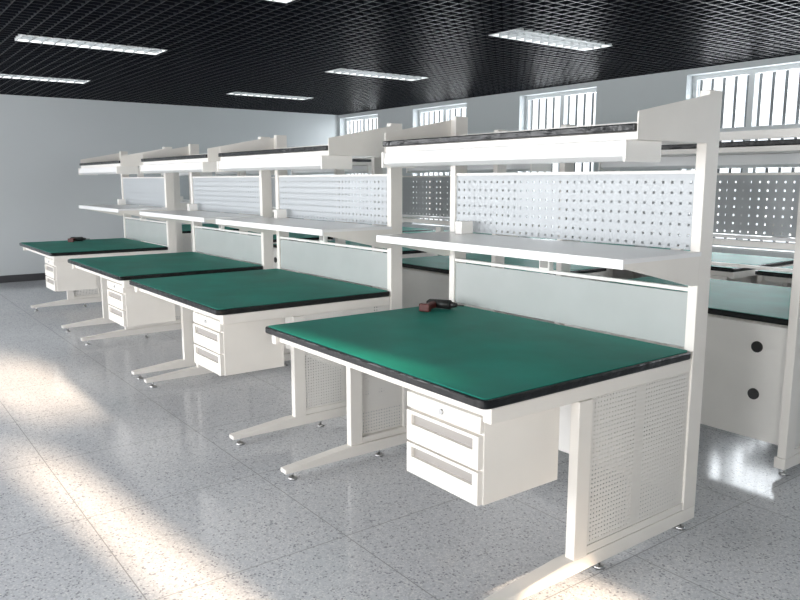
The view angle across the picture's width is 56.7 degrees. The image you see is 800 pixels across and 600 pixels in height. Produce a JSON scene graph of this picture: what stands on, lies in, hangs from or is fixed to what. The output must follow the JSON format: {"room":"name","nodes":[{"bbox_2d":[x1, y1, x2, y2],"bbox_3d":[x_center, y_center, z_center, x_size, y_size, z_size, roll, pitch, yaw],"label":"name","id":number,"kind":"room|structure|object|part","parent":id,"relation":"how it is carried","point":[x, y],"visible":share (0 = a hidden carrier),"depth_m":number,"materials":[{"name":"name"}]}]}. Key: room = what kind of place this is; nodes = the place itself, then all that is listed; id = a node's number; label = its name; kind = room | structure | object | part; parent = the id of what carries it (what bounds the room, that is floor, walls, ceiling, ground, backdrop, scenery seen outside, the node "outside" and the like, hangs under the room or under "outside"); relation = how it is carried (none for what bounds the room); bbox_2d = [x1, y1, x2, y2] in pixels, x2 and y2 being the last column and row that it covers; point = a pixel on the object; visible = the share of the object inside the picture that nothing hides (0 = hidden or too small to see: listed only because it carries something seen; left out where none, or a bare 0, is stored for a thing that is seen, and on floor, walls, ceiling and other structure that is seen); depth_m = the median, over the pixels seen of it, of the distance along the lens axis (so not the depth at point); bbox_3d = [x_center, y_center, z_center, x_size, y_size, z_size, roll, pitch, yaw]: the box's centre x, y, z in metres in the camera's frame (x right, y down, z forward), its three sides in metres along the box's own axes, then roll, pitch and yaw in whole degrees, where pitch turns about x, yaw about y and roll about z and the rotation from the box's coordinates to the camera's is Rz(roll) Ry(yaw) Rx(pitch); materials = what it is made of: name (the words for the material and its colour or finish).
{"room":"electronics workshop","nodes":[
{"label":"electronics workshop","id":0,"kind":"room"},
{"bbox_2d":[0,94,337,275],"bbox_3d":[-5.191,-1.720,10.672,10.430,2.850,0.200,-7,11,-36],"label":"wall","id":1,"kind":"structure","parent":0,"point":[44,141],"depth_m":10.89,"materials":[{"name":"paint"}]},
{"bbox_2d":[0,263,252,282],"bbox_3d":[-5.132,-0.348,10.800,10.015,0.100,0.015,-7,11,-36],"label":"baseboard","id":2,"kind":"structure","parent":1,"relation":"attached to","point":[37,276],"depth_m":10.60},
{"bbox_2d":[0,280,799,599],"bbox_3d":[-1.059,0.611,5.461,10.430,0.100,13.980,-7,11,-36],"label":"floor","id":3,"kind":"structure","parent":0,"point":[114,486],"depth_m":3.25,"materials":[{"name":"stone"}]},
{"bbox_2d":[19,147,179,331],"bbox_3d":[-3.205,-0.702,7.784,1.204,1.755,1.485,-7,11,-36],"label":"workbench","id":4,"kind":"object","parent":3,"relation":"on","point":[158,192],"visible":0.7,"depth_m":7.55,"materials":[{"name":"white metal"}]},
{"bbox_2d":[68,237,85,241],"bbox_3d":[-3.530,-0.664,8.133,0.210,0.049,0.154,-1,9,-7],"label":"screwdriver","id":5,"kind":"object","parent":4,"relation":"on","point":[72,239],"visible":1,"depth_m":8.16,"materials":[{"name":"plastic"}]},
{"bbox_3d":[-3.573,-0.672,8.180,0.135,0.047,0.047,-1,9,-7],"label":"motor","id":6,"kind":"part","parent":5,"relation":"part of","materials":[{"name":"plastic"}]},
{"bbox_3d":[-3.225,-0.517,7.797,1.084,0.067,1.463,-7,11,-36],"label":"frame","id":7,"kind":"part","parent":4,"relation":"part of","materials":[{"name":"white metal"}]},
{"bbox_2d":[81,163,139,167],"bbox_3d":[-2.962,-1.418,7.854,0.424,0.027,1.471,-7,11,-36],"label":"light fixture","id":8,"kind":"object","parent":4,"relation":"on","point":[83,165],"depth_m":7.41,"materials":[{"name":"white plastic"}]},
{"bbox_2d":[79,204,166,212],"bbox_3d":[-2.981,-0.980,7.908,0.485,0.034,1.483,-7,11,-36],"label":"shelf","id":9,"kind":"object","parent":4,"relation":"attached to","point":[119,208],"depth_m":7.62,"materials":[{"name":"white metal"}]},
{"bbox_2d":[117,199,165,222],"bbox_3d":[-2.819,-0.970,8.032,0.130,0.223,1.391,-7,11,-36],"label":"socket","id":10,"kind":"object","parent":4,"relation":"attached to","point":[158,203],"depth_m":8.11,"materials":[{"name":"white plastic"}]},
{"bbox_3d":[-2.780,-1.171,8.030,0.004,0.293,1.391,-7,11,-36],"label":"pegboard panel","id":11,"kind":"part","parent":4,"relation":"part of","materials":[{"name":"grey metal"}]},
{"bbox_3d":[-2.779,-0.750,8.098,0.010,0.220,1.391,-7,11,-36],"label":"backsplash panel","id":12,"kind":"part","parent":4,"relation":"part of","materials":[{"name":"white metal"}]},
{"bbox_2d":[68,137,273,379],"bbox_3d":[-1.928,-0.431,6.101,1.204,1.755,1.485,-7,11,-36],"label":"workbench","id":13,"kind":"object","parent":3,"relation":"on","point":[140,312],"visible":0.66,"depth_m":5.95,"materials":[{"name":"white metal"}]},
{"bbox_3d":[-1.948,-0.247,6.114,1.084,0.067,1.463,-7,11,-36],"label":"frame","id":14,"kind":"part","parent":13,"relation":"part of","materials":[{"name":"white metal"}]},
{"bbox_2d":[143,158,207,164],"bbox_3d":[-1.685,-1.147,6.171,0.424,0.027,1.471,-7,11,-36],"label":"light fixture","id":15,"kind":"object","parent":13,"relation":"on","point":[146,161],"depth_m":5.97,"materials":[{"name":"white plastic"}]},
{"bbox_2d":[139,210,262,221],"bbox_3d":[-1.704,-0.710,6.225,0.485,0.034,1.483,-7,11,-36],"label":"shelf","id":16,"kind":"object","parent":13,"relation":"attached to","point":[189,215],"depth_m":6.03,"materials":[{"name":"white metal"}]},
{"bbox_2d":[187,204,260,235],"bbox_3d":[-1.542,-0.700,6.349,0.130,0.223,1.391,-7,11,-36],"label":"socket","id":17,"kind":"object","parent":13,"relation":"attached to","point":[232,208],"depth_m":6.36,"materials":[{"name":"white metal"}]},
{"bbox_3d":[-1.503,-0.900,6.347,0.004,0.293,1.391,-7,11,-36],"label":"pegboard panel","id":18,"kind":"part","parent":13,"relation":"part of","materials":[{"name":"grey metal"}]},
{"bbox_3d":[-1.502,-0.479,6.415,0.010,0.220,1.391,-7,11,-36],"label":"backsplash panel","id":19,"kind":"part","parent":13,"relation":"part of","materials":[{"name":"white metal"}]},
{"bbox_2d":[137,168,238,252],"bbox_3d":[-2.931,-1.177,10.739,1.204,1.755,1.485,-7,11,-36],"label":"workbench","id":20,"kind":"object","parent":3,"relation":"on","point":[183,231],"visible":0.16,"depth_m":9.91,"materials":[{"name":"white metal"}]},
{"bbox_3d":[-2.910,-0.997,10.785,1.084,0.067,1.463,-7,11,-36],"label":"frame","id":21,"kind":"part","parent":20,"relation":"part of","materials":[{"name":"white metal"}]},
{"bbox_2d":[188,170,332,265],"bbox_3d":[-1.724,-0.921,9.149,1.204,1.755,1.485,-7,11,-36],"label":"workbench","id":22,"kind":"object","parent":3,"relation":"on","point":[291,234],"visible":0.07,"depth_m":8.90,"materials":[{"name":"white metal"}]},
{"bbox_3d":[-2.168,-0.429,8.893,0.015,0.585,1.385,-7,11,-36],"label":"modesty panel","id":23,"kind":"part","parent":22,"relation":"part of","materials":[{"name":"white metal"}]},
{"bbox_2d":[129,123,401,445],"bbox_3d":[-0.910,-0.215,4.759,1.204,1.755,1.485,-7,11,-36],"label":"workbench","id":24,"kind":"object","parent":3,"relation":"on","point":[232,312],"visible":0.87,"depth_m":4.48,"materials":[{"name":"white metal"}]},
{"bbox_3d":[-0.930,-0.031,4.772,1.084,0.067,1.463,-7,11,-36],"label":"frame","id":25,"kind":"part","parent":24,"relation":"part of","materials":[{"name":"white metal"}]},
{"bbox_2d":[221,151,375,160],"bbox_3d":[-0.667,-0.932,4.830,0.424,0.027,1.471,-7,11,-36],"label":"lamp","id":26,"kind":"object","parent":24,"relation":"on","point":[246,155],"depth_m":4.47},
{"bbox_2d":[216,217,391,235],"bbox_3d":[-0.686,-0.494,4.883,0.485,0.034,1.483,-7,11,-36],"label":"shelf","id":27,"kind":"object","parent":24,"relation":"attached to","point":[313,227],"depth_m":4.59,"materials":[{"name":"white metal"}]},
{"bbox_2d":[274,209,386,251],"bbox_3d":[-0.524,-0.484,5.008,0.130,0.223,1.391,-7,11,-36],"label":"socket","id":28,"kind":"object","parent":24,"relation":"attached to","point":[378,217],"depth_m":4.98,"materials":[{"name":"white metal"}]},
{"bbox_3d":[-0.485,-0.684,5.005,0.004,0.293,1.391,-7,11,-36],"label":"pegboard panel","id":29,"kind":"part","parent":24,"relation":"part of","materials":[{"name":"grey metal"}]},
{"bbox_3d":[-0.484,-0.263,5.073,0.010,0.220,1.391,-7,11,-36],"label":"backsplash panel","id":30,"kind":"part","parent":24,"relation":"part of","materials":[{"name":"white metal"}]},
{"bbox_3d":[-0.466,0.171,5.157,0.015,0.585,1.385,-7,11,-36],"label":"modesty panel","id":31,"kind":"part","parent":24,"relation":"part of","materials":[{"name":"white metal"}]},
{"bbox_2d":[271,158,437,286],"bbox_3d":[-0.518,-0.665,7.560,1.204,1.755,1.485,-7,11,-36],"label":"workbench","id":32,"kind":"object","parent":3,"relation":"on","point":[359,165],"visible":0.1,"depth_m":7.16,"materials":[{"name":"white metal"}]},
{"bbox_3d":[-0.943,-1.034,7.179,0.004,0.293,1.391,-7,11,-36],"label":"pegboard panel","id":33,"kind":"part","parent":32,"relation":"part of","materials":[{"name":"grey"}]},
{"bbox_3d":[-0.962,-0.174,7.303,0.015,0.585,1.385,-7,11,-36],"label":"modesty panel","id":34,"kind":"part","parent":32,"relation":"part of","materials":[{"name":"white metal"}]},
{"bbox_3d":[-0.498,-0.486,7.605,1.084,0.067,1.463,-7,11,-36],"label":"frame","id":35,"kind":"part","parent":32,"relation":"part of","materials":[{"name":"white metal"}]},
{"bbox_2d":[369,224,432,231],"bbox_3d":[-0.391,-0.647,10.576,1.204,0.760,1.481,-7,11,-36],"label":"worktable","id":36,"kind":"object","parent":3,"relation":"on","point":[404,229],"visible":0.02,"depth_m":10.19,"materials":[{"name":"white"}]},
{"bbox_2d":[402,230,518,255],"bbox_3d":[0.599,-0.437,9.273,1.204,0.760,1.481,-7,11,-36],"label":"worktable","id":37,"kind":"object","parent":3,"relation":"on","point":[431,230],"visible":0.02,"depth_m":9.59,"materials":[{"name":"white metal"}]},
{"bbox_2d":[371,130,606,323],"bbox_3d":[0.688,-0.410,5.970,1.204,1.755,1.485,-7,11,-36],"label":"workbench","id":38,"kind":"object","parent":3,"relation":"on","point":[426,278],"visible":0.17,"depth_m":5.72,"materials":[{"name":"white metal"}]},
{"bbox_2d":[402,227,443,233],"bbox_3d":[0.303,-0.588,5.650,0.130,0.223,1.391,-7,11,-36],"label":"tabletop","id":39,"kind":"object","parent":38,"relation":"attached to","point":[438,229],"depth_m":5.60,"materials":[{"name":"green rubber"}]},
{"bbox_3d":[0.245,0.082,5.714,0.015,0.585,1.385,-7,11,-36],"label":"modesty panel","id":40,"kind":"part","parent":38,"relation":"part of","materials":[{"name":"white metal"}]},
{"bbox_2d":[402,213,485,221],"bbox_3d":[0.465,-0.636,5.765,0.485,0.034,1.483,-7,11,-36],"label":"shelf","id":41,"kind":"object","parent":38,"relation":"attached to","point":[444,217],"depth_m":5.69,"materials":[{"name":"white metal"}]},
{"bbox_3d":[0.264,-0.778,5.590,0.004,0.293,1.391,-7,11,-36],"label":"pegboard panel","id":42,"kind":"part","parent":38,"relation":"part of","materials":[{"name":"grey metal"}]},
{"bbox_3d":[0.709,-0.231,6.015,1.084,0.067,1.463,-7,11,-36],"label":"frame","id":43,"kind":"part","parent":38,"relation":"part of","materials":[{"name":"white metal"}]},
{"bbox_2d":[265,90,721,599],"bbox_3d":[0.297,0.040,3.170,1.204,1.755,1.485,-7,11,-36],"label":"workbench","id":44,"kind":"object","parent":3,"relation":"on","point":[489,401],"visible":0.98,"depth_m":2.91,"materials":[{"name":"white metal"}]},
{"bbox_2d":[419,299,463,311],"bbox_3d":[0.210,0.030,3.812,0.210,0.049,0.154,5,10,28],"label":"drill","id":45,"kind":"object","parent":44,"relation":"on","point":[430,304],"visible":1,"depth_m":3.83,"materials":[{"name":"plastic"}]},
{"bbox_3d":[0.202,0.019,3.876,0.135,0.047,0.047,5,10,28],"label":"motor","id":46,"kind":"part","parent":45,"relation":"part of","materials":[{"name":"plastic"}]},
{"bbox_3d":[0.277,0.224,3.183,1.084,0.067,1.463,-7,11,-36],"label":"frame","id":47,"kind":"part","parent":44,"relation":"part of","materials":[{"name":"white metal"}]},
{"bbox_2d":[376,231,701,269],"bbox_3d":[0.520,-0.239,3.293,0.485,0.034,1.483,-7,11,-36],"label":"shelf","id":48,"kind":"object","parent":44,"relation":"attached to","point":[620,257],"depth_m":3.02,"materials":[{"name":"white metal"}]},
{"bbox_2d":[386,131,697,151],"bbox_3d":[0.539,-0.676,3.240,0.424,0.027,1.471,-7,11,-36],"label":"lamp","id":49,"kind":"object","parent":44,"relation":"on","point":[643,138],"depth_m":2.85,"materials":[{"name":"white metal"}]},
{"bbox_2d":[455,221,687,290],"bbox_3d":[0.682,-0.229,3.418,0.130,0.223,1.391,-7,11,-36],"label":"shelf","id":50,"kind":"object","parent":44,"relation":"attached to","point":[461,227],"depth_m":3.32,"materials":[{"name":"white metal"}]},
{"bbox_3d":[0.722,-0.008,3.483,0.010,0.220,1.391,-7,11,-36],"label":"backsplash panel","id":51,"kind":"part","parent":44,"relation":"part of","materials":[{"name":"white metal"}]},
{"bbox_3d":[0.722,-0.429,3.415,0.004,0.293,1.391,-7,11,-36],"label":"pegboard panel","id":52,"kind":"part","parent":44,"relation":"part of","materials":[{"name":"grey metal"}]},
{"bbox_3d":[0.740,0.427,3.567,0.015,0.585,1.385,-7,11,-36],"label":"modesty panel","id":53,"kind":"part","parent":44,"relation":"part of","materials":[{"name":"white metal"}]},
{"bbox_2d":[528,237,635,281],"bbox_3d":[1.588,-0.228,7.969,1.204,0.760,1.481,-7,11,-36],"label":"worktable","id":54,"kind":"object","parent":3,"relation":"on","point":[605,273],"visible":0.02,"depth_m":7.63,"materials":[{"name":"white metal"}]},
{"bbox_2d":[554,124,799,475],"bbox_3d":[1.895,-0.154,4.380,1.204,1.755,1.485,-7,11,-36],"label":"workbench","id":55,"kind":"object","parent":3,"relation":"on","point":[751,378],"visible":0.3,"depth_m":3.71,"materials":[{"name":"white metal"}]},
{"bbox_3d":[1.451,0.337,4.124,0.015,0.585,1.385,-7,11,-36],"label":"modesty panel","id":56,"kind":"part","parent":55,"relation":"part of","materials":[{"name":"white metal"}]},
{"bbox_2d":[573,227,794,241],"bbox_3d":[1.671,-0.380,4.175,0.485,0.034,1.483,-7,11,-36],"label":"shelf","id":57,"kind":"object","parent":55,"relation":"attached to","point":[772,236],"depth_m":3.68,"materials":[{"name":"white metal"}]},
{"bbox_3d":[1.470,-0.523,4.000,0.004,0.293,1.391,-7,11,-36],"label":"pegboard panel","id":58,"kind":"part","parent":55,"relation":"part of","materials":[{"name":"grey metal"}]},
{"bbox_2d":[661,145,799,156],"bbox_3d":[1.652,-0.813,4.089,0.424,0.027,1.471,-7,11,-36],"label":"lamp","id":59,"kind":"object","parent":55,"relation":"on","point":[666,150],"depth_m":3.78,"materials":[{"name":"white metal"}]},
{"bbox_2d":[671,224,792,271],"bbox_3d":[1.509,-0.332,4.060,0.130,0.223,1.391,-7,11,-36],"label":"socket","id":60,"kind":"object","parent":55,"relation":"attached to","point":[773,232],"depth_m":3.65,"materials":[{"name":"white metal"}]},
{"bbox_3d":[1.915,0.025,4.425,1.084,0.067,1.463,-7,11,-36],"label":"frame","id":61,"kind":"part","parent":55,"relation":"part of","materials":[{"name":"white metal"}]},
{"bbox_2d":[609,247,793,286],"bbox_3d":[2.577,-0.018,6.665,1.204,0.760,1.481,-7,11,-36],"label":"worktable","id":62,"kind":"object","parent":3,"relation":"on","point":[729,273],"visible":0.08,"depth_m":6.14,"materials":[{"name":"white metal"}]},
{"bbox_3d":[2.558,-0.325,6.598,1.084,0.067,1.463,-7,11,-36],"label":"frame","id":63,"kind":"part","parent":62,"relation":"part of","materials":[{"name":"white metal"}]},
{"bbox_3d":[3.022,-0.122,6.982,0.015,0.585,1.385,-7,11,-36],"label":"modesty panel","id":64,"kind":"part","parent":62,"relation":"part of","materials":[{"name":"white metal"}]},
{"bbox_2d":[755,265,792,287],"bbox_3d":[3.567,0.192,5.361,1.204,0.760,1.481,-7,11,-36],"label":"worktable","id":65,"kind":"object","parent":3,"relation":"on","point":[785,278],"visible":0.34,"depth_m":5.46,"materials":[{"name":"white metal"}]},
{"bbox_3d":[3.548,-0.115,5.294,1.084,0.067,1.463,-7,11,-36],"label":"frame","id":66,"kind":"part","parent":65,"relation":"part of","materials":[{"name":"white metal"}]},
{"bbox_2d":[0,0,799,114],"bbox_3d":[-1.058,-2.018,5.040,10.034,0.045,13.580,-7,11,-36],"label":"ceiling","id":67,"kind":"structure","parent":0,"point":[215,49],"depth_m":6.52,"materials":[{"name":"black metal"}]},
{"bbox_2d":[0,74,89,83],"bbox_3d":[-4.246,-2.607,8.550,1.200,0.095,0.310,-7,11,-36],"label":"ceiling light","id":68,"kind":"object","parent":67,"relation":"attached to","point":[1,75],"depth_m":8.64,"materials":[{"name":"white metal"}]},
{"bbox_2d":[15,34,166,54],"bbox_3d":[-2.687,-2.277,6.496,1.200,0.095,0.310,-7,11,-36],"label":"ceiling light","id":69,"kind":"object","parent":67,"relation":"attached to","point":[21,37],"depth_m":6.49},
{"bbox_2d":[227,92,311,99],"bbox_3d":[-1.805,-2.897,10.356,1.200,0.095,0.310,-7,11,-36],"label":"ceiling light","id":70,"kind":"object","parent":67,"relation":"attached to","point":[233,93],"depth_m":10.35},
{"bbox_2d":[268,0,293,2],"bbox_3d":[-1.146,-1.951,4.465,1.200,0.095,0.310,-7,11,-36],"label":"ceiling light","id":71,"kind":"object","parent":67,"relation":"attached to","point":[281,1],"depth_m":4.91,"materials":[{"name":"white"}]},
{"bbox_2d":[326,68,426,80],"bbox_3d":[-0.246,-2.567,8.302,1.200,0.095,0.310,-7,11,-36],"label":"ceiling light","id":72,"kind":"object","parent":67,"relation":"attached to","point":[341,70],"depth_m":8.30,"materials":[{"name":"white metal"}]},
{"bbox_2d":[489,28,611,50],"bbox_3d":[1.295,-2.241,6.271,1.200,0.095,0.310,-7,11,-36],"label":"ceiling light","id":73,"kind":"object","parent":67,"relation":"attached to","point":[520,34],"depth_m":6.26,"materials":[{"name":"white metal"}]},
{"bbox_2d":[338,55,799,258],"bbox_3d":[3.034,-1.332,8.255,0.200,2.850,13.580,-7,11,-36],"label":"wall","id":74,"kind":"structure","parent":0,"point":[619,100],"depth_m":8.79,"materials":[{"name":"paint"}]},
{"bbox_2d":[346,115,377,208],"bbox_3d":[-0.611,-2.313,13.102,0.050,1.810,1.180,-7,11,-36],"label":"frame","id":75,"kind":"object","parent":74,"relation":"attached to","point":[364,118],"visible":0.19,"depth_m":13.03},
{"bbox_2d":[349,118,377,174],"bbox_3d":[-0.579,-2.317,13.126,0.020,1.810,1.092,-7,11,-36],"label":"security bars","id":76,"kind":"object","parent":74,"relation":"attached to","point":[373,118],"visible":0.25,"depth_m":13.14,"materials":[{"name":"white metal"}]},
{"bbox_2d":[412,223,449,227],"bbox_3d":[0.619,-1.144,11.465,0.139,0.020,1.260,-7,11,-36],"label":"sill","id":77,"kind":"structure","parent":74,"relation":"attached to","point":[432,225],"depth_m":11.50,"materials":[{"name":"white"}]},
{"bbox_2d":[418,104,466,225],"bbox_3d":[0.696,-2.036,11.379,0.050,1.810,1.260,-7,11,-36],"label":"frame","id":78,"kind":"object","parent":74,"relation":"attached to","point":[445,109],"visible":0.21,"depth_m":11.37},
{"bbox_2d":[423,108,466,220],"bbox_3d":[0.728,-2.040,11.403,0.020,1.810,1.164,-7,11,-36],"label":"security bars","id":79,"kind":"object","parent":74,"relation":"attached to","point":[461,109],"visible":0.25,"depth_m":11.53,"materials":[{"name":"white metal"}]},
{"bbox_2d":[524,88,596,217],"bbox_3d":[2.081,-1.743,9.554,0.050,1.810,1.260,-7,11,-36],"label":"frame","id":80,"kind":"object","parent":74,"relation":"attached to","point":[563,101],"visible":0.24,"depth_m":9.46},
{"bbox_2d":[530,93,594,209],"bbox_3d":[2.113,-1.747,9.578,0.020,1.810,1.164,-7,11,-36],"label":"security bars","id":81,"kind":"object","parent":74,"relation":"attached to","point":[593,94],"visible":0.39,"depth_m":9.42,"materials":[{"name":"white metal"}]},
{"bbox_2d":[677,244,793,253],"bbox_3d":[3.485,-0.537,7.688,0.139,0.020,1.300,-7,11,-36],"label":"sill","id":82,"kind":"structure","parent":74,"relation":"attached to","point":[713,246],"depth_m":7.50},
{"bbox_2d":[687,63,799,250],"bbox_3d":[3.562,-1.429,7.602,0.050,1.810,1.300,-7,11,-36],"label":"frame","id":83,"kind":"object","parent":74,"relation":"attached to","point":[753,73],"visible":0.47,"depth_m":7.50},
{"bbox_2d":[699,70,799,242],"bbox_3d":[3.594,-1.433,7.626,0.020,1.810,1.200,-7,11,-36],"label":"security bars","id":84,"kind":"object","parent":74,"relation":"attached to","point":[787,79],"visible":0.26,"depth_m":7.48,"materials":[{"name":"white metal"}]}
]}

